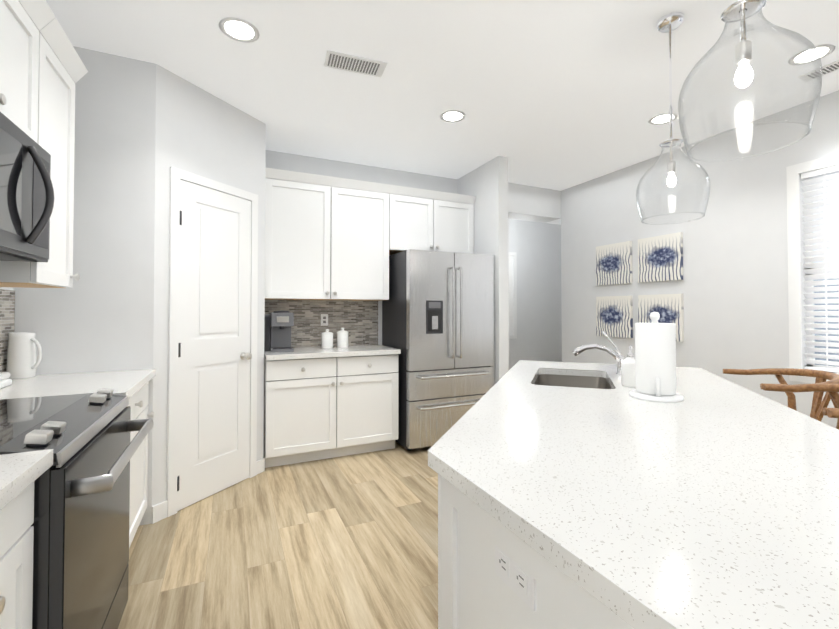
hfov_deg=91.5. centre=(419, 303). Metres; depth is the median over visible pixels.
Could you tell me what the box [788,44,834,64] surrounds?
recessed light
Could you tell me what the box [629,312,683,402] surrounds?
paper towel holder
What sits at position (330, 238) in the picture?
upper cabinet
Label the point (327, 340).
canister
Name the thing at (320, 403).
base cabinet
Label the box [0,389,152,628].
stove
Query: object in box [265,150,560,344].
wall
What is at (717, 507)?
island countertop
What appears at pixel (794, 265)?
window
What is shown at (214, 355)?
pantry door
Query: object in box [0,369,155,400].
countertop
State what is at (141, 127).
wall
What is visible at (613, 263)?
canvas art
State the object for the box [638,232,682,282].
canvas art
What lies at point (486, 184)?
wall
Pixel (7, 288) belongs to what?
wall
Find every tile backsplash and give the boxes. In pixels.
[0,289,14,371]
[265,300,377,346]
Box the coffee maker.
[264,310,293,351]
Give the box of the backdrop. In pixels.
[812,179,838,366]
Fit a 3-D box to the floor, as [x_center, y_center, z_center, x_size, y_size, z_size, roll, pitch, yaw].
[1.514,1.355,1.990,6.960,0.100,8.900,0,-1,-25]
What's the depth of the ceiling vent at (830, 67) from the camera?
2.54 m
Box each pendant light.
[636,11,709,224]
[678,0,822,161]
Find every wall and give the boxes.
[0,287,12,289]
[13,46,265,525]
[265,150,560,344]
[458,156,508,383]
[508,219,561,369]
[561,90,838,427]
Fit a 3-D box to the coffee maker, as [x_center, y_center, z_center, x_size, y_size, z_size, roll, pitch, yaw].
[-1.236,0.235,3.545,0.248,0.350,0.255,0,-1,-25]
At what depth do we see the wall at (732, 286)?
3.46 m
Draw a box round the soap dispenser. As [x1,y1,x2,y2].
[621,345,635,386]
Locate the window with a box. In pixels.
[786,153,838,383]
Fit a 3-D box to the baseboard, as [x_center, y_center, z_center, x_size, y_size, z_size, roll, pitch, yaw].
[1.805,1.257,2.125,5.920,0.100,8.500,0,-1,-25]
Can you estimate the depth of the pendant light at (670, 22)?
2.10 m
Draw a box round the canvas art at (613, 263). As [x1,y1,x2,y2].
[596,241,631,285]
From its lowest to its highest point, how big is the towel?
0.066 m
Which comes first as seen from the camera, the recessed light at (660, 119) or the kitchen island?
the kitchen island
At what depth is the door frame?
2.58 m
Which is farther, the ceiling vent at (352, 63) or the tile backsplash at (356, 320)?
the tile backsplash at (356, 320)
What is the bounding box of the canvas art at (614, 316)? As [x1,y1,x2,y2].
[596,296,632,337]
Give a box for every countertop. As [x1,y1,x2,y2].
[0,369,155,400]
[0,449,52,512]
[428,360,838,628]
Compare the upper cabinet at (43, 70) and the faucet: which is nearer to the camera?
the upper cabinet at (43, 70)
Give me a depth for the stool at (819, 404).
1.95 m
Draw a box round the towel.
[0,372,11,388]
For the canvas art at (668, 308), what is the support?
attached to the wall at (732, 286)
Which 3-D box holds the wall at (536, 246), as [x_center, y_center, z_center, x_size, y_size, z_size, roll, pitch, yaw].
[1.200,-0.006,6.612,3.520,2.770,0.120,0,-1,-25]
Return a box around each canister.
[321,329,332,348]
[337,328,348,347]
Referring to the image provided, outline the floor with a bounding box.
[118,441,437,628]
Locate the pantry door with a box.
[177,180,251,510]
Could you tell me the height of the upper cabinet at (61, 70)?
1.088 m
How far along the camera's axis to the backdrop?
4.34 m
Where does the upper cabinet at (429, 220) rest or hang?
attached to the wall at (531, 203)
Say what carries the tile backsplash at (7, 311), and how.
attached to the wall at (7, 288)
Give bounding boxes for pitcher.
[6,332,41,378]
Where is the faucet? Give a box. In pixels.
[572,331,625,375]
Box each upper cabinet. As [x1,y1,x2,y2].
[0,0,47,148]
[0,20,79,287]
[265,168,396,300]
[397,186,475,253]
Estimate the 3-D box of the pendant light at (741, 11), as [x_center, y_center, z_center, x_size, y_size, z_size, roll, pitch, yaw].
[0.934,-0.967,1.182,0.323,1.020,0.323,0,-1,-25]
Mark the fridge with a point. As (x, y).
(438, 318)
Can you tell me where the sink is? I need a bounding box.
[516,368,623,391]
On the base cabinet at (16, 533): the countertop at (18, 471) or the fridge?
the countertop at (18, 471)
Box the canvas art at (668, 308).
[638,294,683,341]
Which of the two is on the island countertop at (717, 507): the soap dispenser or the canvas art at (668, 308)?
the soap dispenser
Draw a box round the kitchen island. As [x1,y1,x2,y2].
[431,468,627,628]
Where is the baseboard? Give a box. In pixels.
[152,458,264,523]
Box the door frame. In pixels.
[166,166,257,516]
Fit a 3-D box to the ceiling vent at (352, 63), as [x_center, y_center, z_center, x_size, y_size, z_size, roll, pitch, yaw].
[-0.389,-1.452,2.484,0.360,0.009,0.160,0,-1,-20]
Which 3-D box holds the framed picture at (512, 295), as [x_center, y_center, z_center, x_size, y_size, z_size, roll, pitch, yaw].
[1.223,-0.138,6.540,0.800,1.410,0.030,0,-1,-25]
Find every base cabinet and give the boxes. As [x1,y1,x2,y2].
[0,485,33,628]
[128,381,151,547]
[264,344,400,467]
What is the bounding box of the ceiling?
[46,0,838,224]
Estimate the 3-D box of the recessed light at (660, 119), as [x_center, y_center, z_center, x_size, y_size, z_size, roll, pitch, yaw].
[1.905,-1.443,3.194,0.200,0.006,0.200,0,-1,-25]
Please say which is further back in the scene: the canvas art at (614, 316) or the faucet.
the canvas art at (614, 316)
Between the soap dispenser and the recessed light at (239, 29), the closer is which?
the soap dispenser
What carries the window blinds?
attached to the window
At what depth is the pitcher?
2.10 m
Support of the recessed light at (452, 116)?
in the ceiling
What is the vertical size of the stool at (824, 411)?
0.985 m
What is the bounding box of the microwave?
[0,112,53,261]
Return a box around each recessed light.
[219,17,259,42]
[440,110,465,121]
[649,113,677,124]
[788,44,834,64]
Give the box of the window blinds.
[801,165,838,372]
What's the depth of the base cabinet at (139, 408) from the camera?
2.21 m
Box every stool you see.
[723,368,838,429]
[760,383,838,417]
[822,408,838,415]
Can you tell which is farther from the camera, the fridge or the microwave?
the fridge
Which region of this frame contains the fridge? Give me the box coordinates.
[382,249,494,449]
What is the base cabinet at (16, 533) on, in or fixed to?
on the floor
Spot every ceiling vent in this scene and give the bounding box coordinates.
[324,50,387,77]
[798,60,838,81]
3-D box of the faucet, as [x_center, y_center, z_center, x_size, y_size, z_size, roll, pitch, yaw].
[0.998,0.270,2.268,0.218,0.240,0.218,0,-1,-25]
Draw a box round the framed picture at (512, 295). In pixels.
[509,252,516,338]
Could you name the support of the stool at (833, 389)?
on the floor
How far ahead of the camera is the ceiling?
2.55 m
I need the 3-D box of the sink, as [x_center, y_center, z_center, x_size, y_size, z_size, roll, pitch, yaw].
[0.805,0.520,2.159,0.666,0.212,0.666,0,-1,-25]
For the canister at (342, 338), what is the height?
0.188 m

